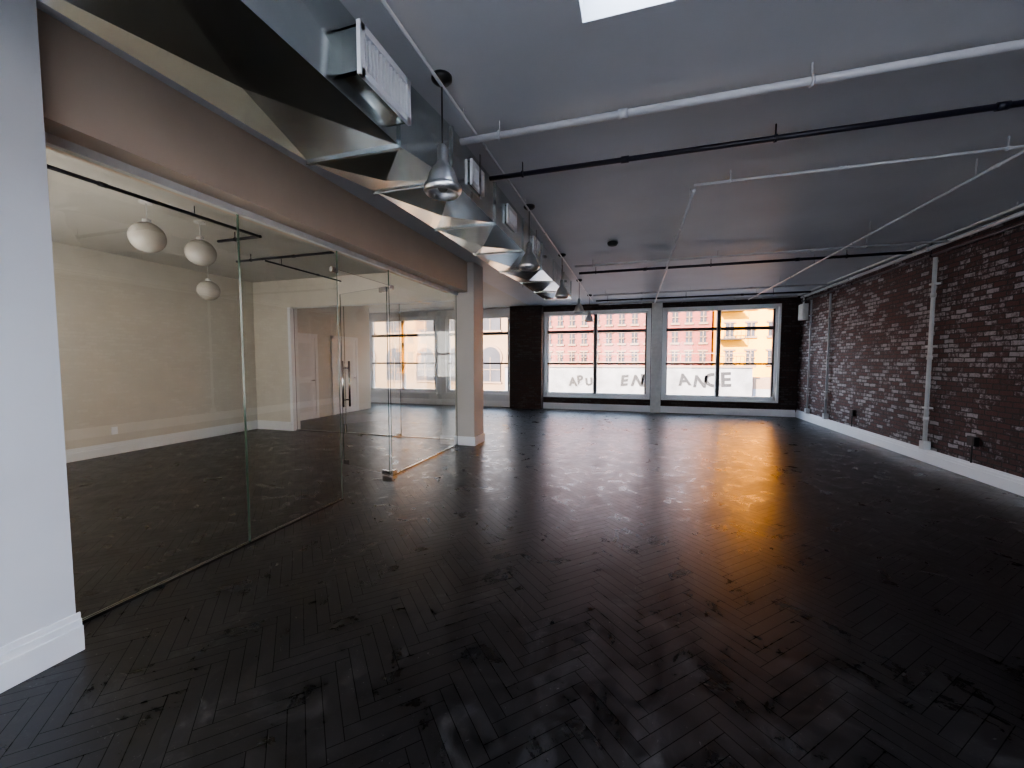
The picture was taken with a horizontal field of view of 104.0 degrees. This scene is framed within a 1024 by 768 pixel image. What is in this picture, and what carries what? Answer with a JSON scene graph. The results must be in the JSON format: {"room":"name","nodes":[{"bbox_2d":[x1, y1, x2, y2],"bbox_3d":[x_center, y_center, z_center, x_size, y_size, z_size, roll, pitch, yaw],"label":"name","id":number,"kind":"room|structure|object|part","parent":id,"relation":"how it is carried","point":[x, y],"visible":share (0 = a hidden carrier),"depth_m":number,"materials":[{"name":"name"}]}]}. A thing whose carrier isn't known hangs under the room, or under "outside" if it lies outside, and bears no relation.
{"room":"open-plan office","nodes":[
{"label":"open-plan office","id":0,"kind":"room"},
{"bbox_2d":[0,0,75,646],"bbox_3d":[-3.096,-0.107,0.025,0.460,3.210,4.250,1,3,17],"label":"wall","id":1,"kind":"structure","parent":0,"point":[37,592],"depth_m":1.89,"materials":[{"name":"white paint"}]},
{"bbox_2d":[0,612,84,693],"bbox_3d":[-2.861,1.400,0.048,0.028,0.200,4.265,1,3,17],"label":"baseboard","id":2,"kind":"structure","parent":1,"relation":"attached to","point":[26,657],"depth_m":1.93,"materials":[{"name":"paint"}]},
{"bbox_2d":[90,214,249,615],"bbox_3d":[-2.329,0.008,2.649,0.012,2.640,1.175,1,3,17],"label":"glass panel","id":3,"kind":"object","parent":1,"relation":"attached to","point":[236,214],"visible":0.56,"depth_m":3.20,"materials":[{"name":"clear glass"}]},
{"bbox_2d":[45,132,457,623],"bbox_3d":[-1.736,-0.113,4.584,0.050,2.700,5.250,1,3,17],"label":"trim","id":4,"kind":"structure","parent":1,"relation":"attached to","point":[53,141],"depth_m":2.88,"materials":[{"name":"metal"}]},
{"bbox_2d":[52,241,370,449],"bbox_3d":[-6.014,-0.566,8.015,0.200,3.210,9.750,1,3,17],"label":"wall","id":5,"kind":"structure","parent":0,"point":[142,354],"depth_m":6.99,"materials":[{"name":"paint"}]},
{"bbox_2d":[111,427,117,434],"bbox_3d":[-6.404,0.751,6.445,0.015,0.120,0.080,1,3,17],"label":"outlet","id":6,"kind":"object","parent":5,"relation":"attached to","point":[114,430],"visible":1,"depth_m":6.44,"materials":[{"name":"plastic"}]},
{"bbox_2d":[65,420,257,462],"bbox_3d":[-6.460,1.048,6.255,0.028,0.190,5.550,1,3,17],"label":"baseboard","id":7,"kind":"structure","parent":5,"relation":"attached to","point":[77,454],"depth_m":6.92,"materials":[{"name":"paint"}]},
{"bbox_2d":[298,333,319,420],"bbox_3d":[-5.254,-0.176,10.030,0.090,2.200,1.080,1,3,17],"label":"door","id":8,"kind":"structure","parent":5,"relation":"in","point":[307,343],"depth_m":10.24,"materials":[{"name":"paint"}]},
{"bbox_2d":[331,335,358,414],"bbox_3d":[-4.786,-0.264,11.558,0.090,2.200,1.080,1,3,17],"label":"door","id":9,"kind":"structure","parent":5,"relation":"in","point":[351,343],"depth_m":11.54,"materials":[{"name":"paint"}]},
{"bbox_2d":[37,8,466,292],"bbox_3d":[-1.736,-1.716,4.492,0.400,0.510,5.250,1,3,17],"label":"header beam","id":10,"kind":"structure","parent":0,"point":[95,99],"depth_m":2.69,"materials":[{"name":"paint"}]},
{"bbox_2d":[337,256,388,284],"bbox_3d":[-1.701,-1.328,4.629,0.012,0.200,0.910,1,3,17],"label":"transom","id":11,"kind":"object","parent":10,"relation":"attached to","point":[337,256],"depth_m":4.58,"materials":[{"name":"clear glass"}]},
{"bbox_2d":[253,272,453,421],"bbox_3d":[-3.273,-0.575,8.170,4.950,3.210,0.150,1,3,17],"label":"wall","id":12,"kind":"structure","parent":0,"point":[271,299],"depth_m":8.54,"materials":[{"name":"paint"}]},
{"bbox_2d":[258,420,290,430],"bbox_3d":[-5.194,0.904,8.747,0.910,0.190,0.034,1,3,17],"label":"baseboard","id":13,"kind":"structure","parent":12,"relation":"attached to","point":[262,424],"depth_m":8.73,"materials":[{"name":"paint"}]},
{"bbox_2d":[293,307,345,431],"bbox_3d":[-4.050,-0.299,8.419,1.270,2.590,0.012,1,3,17],"label":"glass panel","id":14,"kind":"object","parent":12,"relation":"attached to","point":[321,307],"visible":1,"depth_m":8.47,"materials":[{"name":"clear glass"}]},
{"bbox_2d":[287,300,453,439],"bbox_3d":[-2.819,-0.277,8.048,4.000,2.630,0.190,1,3,17],"label":"trim","id":15,"kind":"structure","parent":12,"relation":"attached to","point":[291,316],"depth_m":8.55,"materials":[{"name":"wood"}]},
{"bbox_2d":[343,304,400,435],"bbox_3d":[-2.816,-0.277,8.042,1.290,2.590,0.031,1,3,17],"label":"glass panel","id":16,"kind":"object","parent":12,"relation":"attached to","point":[398,434],"visible":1,"depth_m":7.93,"materials":[{"name":"glass"}]},
{"bbox_2d":[399,302,443,438],"bbox_3d":[-1.558,-0.255,7.658,1.320,2.590,0.012,1,3,17],"label":"glass panel","id":17,"kind":"object","parent":12,"relation":"attached to","point":[426,302],"visible":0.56,"depth_m":7.85,"materials":[{"name":"clear glass"}]},
{"bbox_2d":[369,308,509,400],"bbox_3d":[-2.810,-0.907,13.953,6.050,3.210,0.300,1,3,17],"label":"annex","id":18,"kind":"object","parent":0,"point":[440,315],"depth_m":13.71,"materials":[{"name":"white paint"}]},
{"bbox_2d":[369,316,437,393],"bbox_3d":[-3.868,-1.014,14.162,2.790,2.660,0.230,1,3,17],"label":"window","id":19,"kind":"structure","parent":18,"relation":"in","point":[403,335],"depth_m":14.16,"materials":[{"name":"paint"}]},
{"bbox_2d":[371,397,509,406],"bbox_3d":[-2.777,0.611,13.856,5.820,0.190,0.034,1,3,17],"label":"baseboard","id":20,"kind":"structure","parent":18,"relation":"attached to","point":[373,399],"depth_m":13.87,"materials":[{"name":"paint"}]},
{"bbox_2d":[444,313,509,395],"bbox_3d":[-1.143,-0.967,13.330,2.390,2.660,0.230,1,3,17],"label":"window","id":21,"kind":"structure","parent":18,"relation":"in","point":[447,356],"depth_m":13.54,"materials":[{"name":"paint"}]},
{"bbox_2d":[0,402,1023,767],"bbox_3d":[-1.193,1.316,5.416,14.200,0.250,15.900,1,3,17],"label":"floor","id":22,"kind":"structure","parent":0,"point":[561,588],"depth_m":2.49,"materials":[{"name":"black wood"}]},
{"bbox_2d":[237,214,342,540],"bbox_3d":[-1.995,-0.055,3.737,0.031,2.640,1.085,1,3,17],"label":"glass panel","id":23,"kind":"object","parent":22,"relation":"on","point":[332,269],"depth_m":3.28,"materials":[{"name":"clear glass"}]},
{"bbox_2d":[340,286,390,475],"bbox_3d":[-2.000,-0.038,5.450,1.031,2.430,0.128,2,4,32],"label":"glass door","id":24,"kind":"structure","parent":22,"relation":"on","point":[381,289],"depth_m":5.62,"materials":[{"name":"clear glass"}]},
{"bbox_3d":[-2.000,-0.038,5.450,1.031,2.430,0.128,2,4,32],"label":"door","id":25,"kind":"part","parent":24,"relation":"part of","materials":[{"name":"clear glass"}]},
{"bbox_2d":[388,270,457,474],"bbox_3d":[-1.271,-0.191,6.102,0.031,2.640,2.010,1,3,17],"label":"glass panel","id":26,"kind":"object","parent":22,"relation":"on","point":[391,287],"depth_m":5.19,"materials":[{"name":"clear glass"}]},
{"bbox_2d":[454,262,484,445],"bbox_3d":[-0.774,-0.522,7.251,0.410,3.210,0.490,1,3,17],"label":"column","id":27,"kind":"structure","parent":22,"relation":"on","point":[468,305],"depth_m":7.07,"materials":[{"name":"paint"}]},
{"bbox_2d":[510,305,543,408],"bbox_3d":[0.462,-0.833,12.652,1.030,3.210,0.280,1,3,17],"label":"brick pier","id":28,"kind":"object","parent":22,"relation":"on","point":[526,322],"visible":1,"depth_m":12.51,"materials":[{"name":"brown brick"}]},
{"bbox_2d":[650,303,662,412],"bbox_3d":[4.179,-0.771,11.591,0.280,3.210,0.140,1,3,17],"label":"pier","id":29,"kind":"object","parent":22,"relation":"on","point":[656,335],"visible":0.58,"depth_m":11.53,"materials":[{"name":"white paint"}]},
{"bbox_2d":[36,0,1023,312],"bbox_3d":[-1.193,-2.113,5.219,14.200,0.200,15.900,1,3,17],"label":"ceiling","id":30,"kind":"structure","parent":0,"point":[516,63],"depth_m":3.11,"materials":[{"name":"paint"}]},
{"bbox_2d":[127,199,166,252],"bbox_3d":[-3.935,-1.690,4.313,0.320,0.540,0.320,1,3,17],"label":"globe pendant lamp","id":31,"kind":"object","parent":30,"relation":"hanging from","point":[145,236],"visible":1,"depth_m":4.24,"materials":[{"name":"white glass"}]},
{"bbox_2d":[47,164,258,237],"bbox_3d":[-3.671,-1.875,3.897,0.045,0.123,2.700,1,3,17],"label":"pipe","id":32,"kind":"object","parent":30,"relation":"attached to","point":[99,183],"visible":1,"depth_m":3.93,"materials":[{"name":"black metal"}]},
{"bbox_2d":[184,220,216,266],"bbox_3d":[-3.840,-1.726,4.931,0.320,0.540,0.320,1,3,17],"label":"globe pendant lamp","id":33,"kind":"object","parent":30,"relation":"hanging from","point":[199,252],"visible":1,"depth_m":4.85,"materials":[{"name":"white glass"}]},
{"bbox_2d":[196,266,220,300],"bbox_3d":[-5.014,-1.737,6.599,0.320,0.710,0.320,1,3,17],"label":"globe pendant lamp","id":34,"kind":"object","parent":30,"relation":"hanging from","point":[208,290],"visible":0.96,"depth_m":6.52,"materials":[{"name":"white glass"}]},
{"bbox_2d":[217,232,261,242],"bbox_3d":[-3.611,-1.954,5.288,0.740,0.124,0.049,1,3,17],"label":"pipe","id":35,"kind":"object","parent":30,"relation":"attached to","point":[260,236],"visible":0.9,"depth_m":5.29,"materials":[{"name":"black metal"}]},
{"bbox_2d":[236,251,333,262],"bbox_3d":[-3.559,-2.008,6.212,1.900,0.124,0.049,1,3,17],"label":"pipe","id":36,"kind":"object","parent":30,"relation":"attached to","point":[329,252],"visible":0.94,"depth_m":6.18,"materials":[{"name":"black metal"}]},
{"bbox_2d":[265,259,340,281],"bbox_3d":[-3.645,-2.049,7.126,0.035,0.148,1.700,1,3,17],"label":"pipe","id":37,"kind":"object","parent":30,"relation":"attached to","point":[281,259],"visible":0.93,"depth_m":6.94,"materials":[{"name":"black metal"}]},
{"bbox_2d":[39,0,571,299],"bbox_3d":[-0.747,-1.647,3.119,0.825,0.490,11.524,1,3,17],"label":"air duct","id":38,"kind":"object","parent":30,"relation":"hanging from","point":[308,76],"visible":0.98,"depth_m":1.96,"materials":[{"name":"silver metal"}]},
{"bbox_2d":[424,69,461,200],"bbox_3d":[-0.424,-1.506,2.431,0.230,0.692,0.230,1,3,17],"label":"pendant lamp","id":39,"kind":"object","parent":30,"relation":"hanging from","point":[442,184],"visible":0.99,"depth_m":2.40,"materials":[{"name":"silver metal"}]},
{"bbox_2d":[380,0,592,301],"bbox_3d":[0.226,-1.942,4.533,0.025,0.063,14.000,1,3,17],"label":"conduit","id":40,"kind":"object","parent":30,"relation":"attached to","point":[383,2],"visible":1,"depth_m":2.54,"materials":[{"name":"grey metal"}]},
{"bbox_2d":[519,204,538,270],"bbox_3d":[0.190,-1.621,4.436,0.230,0.692,0.230,1,3,17],"label":"pendant lamp","id":41,"kind":"object","parent":30,"relation":"hanging from","point":[529,262],"visible":0.98,"depth_m":4.39,"materials":[{"name":"silver metal"}]},
{"bbox_2d":[555,253,568,298],"bbox_3d":[0.804,-1.736,6.441,0.230,0.692,0.230,1,3,17],"label":"pendant lamp","id":42,"kind":"object","parent":30,"relation":"hanging from","point":[561,293],"visible":0.98,"depth_m":6.39,"materials":[{"name":"silver metal"}]},
{"bbox_2d":[574,279,584,312],"bbox_3d":[1.418,-1.852,8.446,0.230,0.692,0.230,1,3,17],"label":"pendant lamp","id":43,"kind":"object","parent":30,"relation":"hanging from","point":[579,308],"visible":0.98,"depth_m":8.40,"materials":[{"name":"silver metal"}]},
{"bbox_2d":[585,294,593,321],"bbox_3d":[2.009,-1.963,10.375,0.230,0.692,0.230,1,3,17],"label":"pendant lamp","id":44,"kind":"object","parent":30,"relation":"hanging from","point":[589,318],"visible":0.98,"depth_m":10.34,"materials":[{"name":"silver metal"}]},
{"bbox_2d":[607,241,617,246],"bbox_3d":[1.453,-2.017,5.776,0.150,0.055,0.150,1,3,17],"label":"smoke detector","id":45,"kind":"object","parent":30,"relation":"attached to","point":[610,243],"visible":1,"depth_m":5.73,"materials":[{"name":"black plastic"}]},
{"bbox_2d":[654,189,695,302],"bbox_3d":[2.776,-2.054,7.264,0.035,0.153,7.480,1,3,17],"label":"conduit","id":46,"kind":"object","parent":30,"relation":"attached to","point":[693,190],"visible":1,"depth_m":4.89,"materials":[{"name":"grey metal"}]},
{"bbox_2d":[599,295,797,304],"bbox_3d":[4.784,-2.259,10.660,4.850,0.134,0.068,1,3,17],"label":"conduit","id":47,"kind":"object","parent":30,"relation":"attached to","point":[763,297],"visible":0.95,"depth_m":10.59,"materials":[{"name":"metal"}]},
{"bbox_2d":[596,288,810,301],"bbox_3d":[4.550,-2.208,9.897,4.850,0.147,0.054,1,3,17],"label":"conduit","id":48,"kind":"object","parent":30,"relation":"attached to","point":[773,292],"visible":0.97,"depth_m":9.80,"materials":[{"name":"grey metal"}]},
{"bbox_2d":[593,284,826,295],"bbox_3d":[4.316,-2.174,9.132,4.850,0.127,0.054,1,3,17],"label":"conduit","id":49,"kind":"object","parent":30,"relation":"attached to","point":[785,286],"visible":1,"depth_m":9.06,"materials":[{"name":"metal"}]},
{"bbox_2d":[460,39,1023,145],"bbox_3d":[2.134,-1.772,2.178,5.250,0.132,0.065,1,3,17],"label":"pipe","id":50,"kind":"object","parent":30,"relation":"attached to","point":[1015,45],"visible":1,"depth_m":2.35,"materials":[{"name":"white metal"}]},
{"bbox_2d":[579,251,911,274],"bbox_3d":[3.579,-2.030,6.643,4.900,0.130,0.060,1,3,17],"label":"pipe","id":51,"kind":"object","parent":30,"relation":"attached to","point":[899,252],"visible":0.99,"depth_m":6.52,"materials":[{"name":"grey metal"}]},
{"bbox_2d":[489,100,1023,180],"bbox_3d":[2.315,-1.808,2.769,5.250,0.127,0.054,1,3,17],"label":"pipe","id":52,"kind":"object","parent":30,"relation":"attached to","point":[1005,105],"visible":1,"depth_m":2.88,"materials":[{"name":"black metal"}]},
{"bbox_2d":[575,239,948,267],"bbox_3d":[3.466,-2.001,6.103,5.000,0.124,0.049,1,3,17],"label":"conduit","id":53,"kind":"object","parent":30,"relation":"attached to","point":[935,241],"visible":1,"depth_m":5.97,"materials":[{"name":"metal"}]},
{"bbox_2d":[694,136,1023,186],"bbox_3d":[3.284,-1.844,3.204,3.350,0.106,0.032,1,3,17],"label":"conduit","id":54,"kind":"object","parent":30,"relation":"attached to","point":[1008,147],"visible":1,"depth_m":3.30,"materials":[{"name":"grey metal"}]},
{"bbox_2d":[748,150,1023,299],"bbox_3d":[4.472,-1.924,5.119,0.033,0.166,10.600,1,3,17],"label":"pipe","id":55,"kind":"object","parent":30,"relation":"attached to","point":[997,165],"visible":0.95,"depth_m":4.00,"materials":[{"name":"metal"}]},
{"bbox_2d":[798,201,1023,295],"bbox_3d":[5.128,-1.862,3.298,0.040,0.080,14.500,1,3,17],"label":"pipe","id":56,"kind":"object","parent":30,"relation":"attached to","point":[1020,205],"visible":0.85,"depth_m":5.33,"materials":[{"name":"metal"}]},
{"bbox_2d":[800,210,1023,297],"bbox_3d":[5.252,-1.838,3.261,0.070,0.125,14.500,1,3,17],"label":"pipe","id":57,"kind":"object","parent":30,"relation":"attached to","point":[1020,213],"visible":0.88,"depth_m":5.71,"materials":[{"name":"metal"}]},
{"bbox_2d":[802,221,1023,301],"bbox_3d":[5.290,-1.793,3.252,0.045,0.213,14.500,1,3,17],"label":"pipe","id":58,"kind":"object","parent":30,"relation":"hanging from","point":[1020,223],"visible":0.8,"depth_m":5.77,"materials":[{"name":"metal"}]},
{"bbox_2d":[543,296,800,411],"bbox_3d":[3.870,-0.790,11.915,7.920,3.210,0.300,1,3,17],"label":"wall","id":59,"kind":"structure","parent":0,"point":[790,325],"depth_m":10.91,"materials":[{"name":"paint"}]},
{"bbox_2d":[543,308,650,399],"bbox_3d":[2.539,-0.902,12.206,3.190,2.660,0.230,1,3,17],"label":"window","id":60,"kind":"structure","parent":59,"relation":"in","point":[646,396],"depth_m":12.18,"materials":[{"name":"paint"}]},
{"bbox_2d":[543,402,794,416],"bbox_3d":[4.280,0.735,11.702,6.880,0.190,0.034,1,3,17],"label":"baseboard","id":61,"kind":"structure","parent":59,"relation":"attached to","point":[578,406],"depth_m":11.53,"materials":[{"name":"paint"}]},
{"bbox_2d":[661,303,781,402],"bbox_3d":[5.781,-0.845,11.216,2.970,2.660,0.230,1,3,17],"label":"window","id":62,"kind":"structure","parent":59,"relation":"in","point":[777,308],"depth_m":11.17,"materials":[{"name":"paint"}]},
{"bbox_2d":[797,209,1023,477],"bbox_3d":[5.487,-0.294,3.278,0.230,3.210,15.900,1,3,17],"label":"wall","id":63,"kind":"structure","parent":0,"point":[879,330],"depth_m":5.76,"materials":[{"name":"brick"}]},
{"bbox_2d":[798,294,808,320],"bbox_3d":[7.449,-1.970,10.227,0.130,0.660,0.300,1,3,17],"label":"speaker","id":64,"kind":"object","parent":63,"relation":"attached to","point":[803,308],"visible":0.95,"depth_m":10.12},
{"bbox_2d":[804,300,813,413],"bbox_3d":[7.336,-0.662,9.865,0.090,2.790,0.100,1,3,17],"label":"pipe","id":65,"kind":"object","parent":63,"relation":"attached to","point":[806,410],"visible":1,"depth_m":9.87,"materials":[{"name":"white metal"}]},
{"bbox_2d":[822,293,833,418],"bbox_3d":[7.044,-0.607,8.911,0.090,2.790,0.100,1,3,17],"label":"pipe","id":66,"kind":"object","parent":63,"relation":"attached to","point":[825,415],"visible":1,"depth_m":8.90,"materials":[{"name":"grey metal"}]},
{"bbox_2d":[849,409,855,426],"bbox_3d":[6.739,0.676,7.926,0.055,0.340,0.120,1,3,17],"label":"power outlet","id":67,"kind":"object","parent":63,"relation":"attached to","point":[852,413],"visible":1,"depth_m":7.90,"materials":[{"name":"black plastic"}]},
{"bbox_2d":[795,410,1023,496],"bbox_3d":[5.349,1.210,3.354,0.028,0.200,15.400,1,3,17],"label":"baseboard","id":68,"kind":"structure","parent":63,"relation":"attached to","point":[1014,484],"depth_m":5.78,"materials":[{"name":"paint"}]},
{"bbox_2d":[919,257,940,449],"bbox_3d":[6.103,-0.431,5.836,0.090,2.790,0.100,1,3,17],"label":"pipe","id":69,"kind":"object","parent":63,"relation":"attached to","point":[924,444],"visible":1,"depth_m":5.83,"materials":[{"name":"grey metal"}]},
{"bbox_2d":[966,436,978,462],"bbox_3d":[5.877,0.838,5.109,0.055,0.340,0.120,1,3,17],"label":"power outlet","id":70,"kind":"object","parent":63,"relation":"attached to","point":[972,441],"visible":1,"depth_m":5.09,"materials":[{"name":"black plastic"}]},
{"label":"outside","id":71,"kind":"structure","parent":0,"visible":0},
{"bbox_3d":[12.119,5.363,40.013,120.000,0.300,57.100,1,3,17],"label":"ground","id":72,"kind":"structure","parent":71,"visible":0},
{"bbox_2d":[374,318,507,390],"bbox_3d":[-6.384,-1.399,38.272,17.600,13.400,8.500,1,3,17],"label":"stone building","id":73,"kind":"structure","parent":72,"relation":"on","point":[495,347],"depth_m":34.58,"materials":[{"name":"beige stone"}]},
{"bbox_2d":[503,365,755,395],"bbox_3d":[5.189,2.732,19.726,11.700,7.280,0.600,1,3,17],"label":"wall","id":74,"kind":"structure","parent":72,"relation":"on","point":[608,376],"depth_m":19.14,"materials":[{"name":"stone"}]},
{"bbox_2d":[569,377,576,385],"bbox_3d":[3.062,-0.116,19.994,0.458,0.454,0.010,1,3,17],"label":"graffiti lettering","id":75,"kind":"object","parent":74,"relation":"attached to","point":[572,381],"visible":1,"depth_m":19.99,"materials":[{"name":"paint"}]},
{"bbox_2d":[577,375,582,383],"bbox_3d":[3.406,-0.198,19.883,0.385,0.483,0.010,1,3,17],"label":"graffiti lettering","id":76,"kind":"object","parent":74,"relation":"attached to","point":[578,376],"visible":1,"depth_m":19.89,"materials":[{"name":"paint"}]},
{"bbox_2d":[585,377,592,385],"bbox_3d":[3.799,-0.126,19.767,0.375,0.424,0.010,1,3,17],"label":"graffiti lettering","id":77,"kind":"object","parent":74,"relation":"attached to","point":[591,380],"visible":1,"depth_m":19.76,"materials":[{"name":"paint"}]},
{"bbox_2d":[620,375,627,385],"bbox_3d":[5.418,-0.169,19.269,0.370,0.564,0.010,1,3,17],"label":"graffiti lettering","id":78,"kind":"object","parent":74,"relation":"attached to","point":[623,376],"visible":1,"depth_m":19.27,"materials":[{"name":"paint"}]},
{"bbox_2d":[505,353,751,365],"bbox_3d":[5.172,-1.195,19.479,11.520,0.590,0.050,1,3,17],"label":"roof railing","id":79,"kind":"object","parent":74,"relation":"on","point":[597,353],"visible":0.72,"depth_m":18.62,"materials":[{"name":"metal"}]},
{"bbox_2d":[631,375,643,386],"bbox_3d":[6.020,-0.163,19.085,0.669,0.552,0.010,2,4,17],"label":"graffiti lettering","id":80,"kind":"object","parent":74,"relation":"attached to","point":[635,377],"visible":0.92,"depth_m":19.09,"materials":[{"name":"paint"}]},
{"bbox_2d":[678,374,690,385],"bbox_3d":[7.999,-0.197,18.477,0.578,0.576,0.010,1,3,17],"label":"graffiti lettering","id":81,"kind":"object","parent":74,"relation":"attached to","point":[681,381],"visible":1,"depth_m":18.49,"materials":[{"name":"paint"}]},
{"bbox_2d":[693,375,706,387],"bbox_3d":[8.617,-0.117,18.292,0.604,0.586,0.010,1,3,17],"label":"graffiti lettering","id":82,"kind":"object","parent":74,"relation":"attached to","point":[696,376],"visible":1,"depth_m":18.30,"materials":[{"name":"paint"}]},
{"bbox_2d":[704,373,719,386],"bbox_3d":[9.091,-0.175,18.144,0.667,0.643,0.010,1,3,17],"label":"graffiti lettering","id":83,"kind":"object","parent":74,"relation":"attached to","point":[709,374],"visible":0.67,"depth_m":18.18,"materials":[{"name":"paint"}]},
{"bbox_2d":[721,372,730,386],"bbox_3d":[9.624,-0.200,17.979,0.437,0.686,0.010,1,3,17],"label":"graffiti lettering","id":84,"kind":"object","parent":74,"relation":"attached to","point":[723,379],"visible":1,"depth_m":17.99,"materials":[{"name":"paint"}]},
{"bbox_2d":[549,311,711,365],"bbox_3d":[9.066,-1.387,34.589,13.700,13.800,8.500,1,3,17],"label":"brick apartment building","id":85,"kind":"structure","parent":72,"relation":"on","point":[568,346],"depth_m":30.65,"materials":[{"name":"brick"}]},
{"bbox_2d":[711,309,772,381],"bbox_3d":[22.280,-4.375,29.062,14.700,20.400,9.000,1,3,17],"label":"apartment building","id":86,"kind":"structure","parent":72,"relation":"on","point":[758,343],"depth_m":27.30,"materials":[{"name":"stone"}]},
{"bbox_2d":[752,377,769,396],"bbox_3d":[16.392,2.511,20.787,8.700,7.600,7.000,1,3,17],"label":"rooftop","id":87,"kind":"object","parent":72,"relation":"on","point":[760,385],"visible":0.09,"depth_m":18.48,"materials":[{"name":"stone"}]}
]}

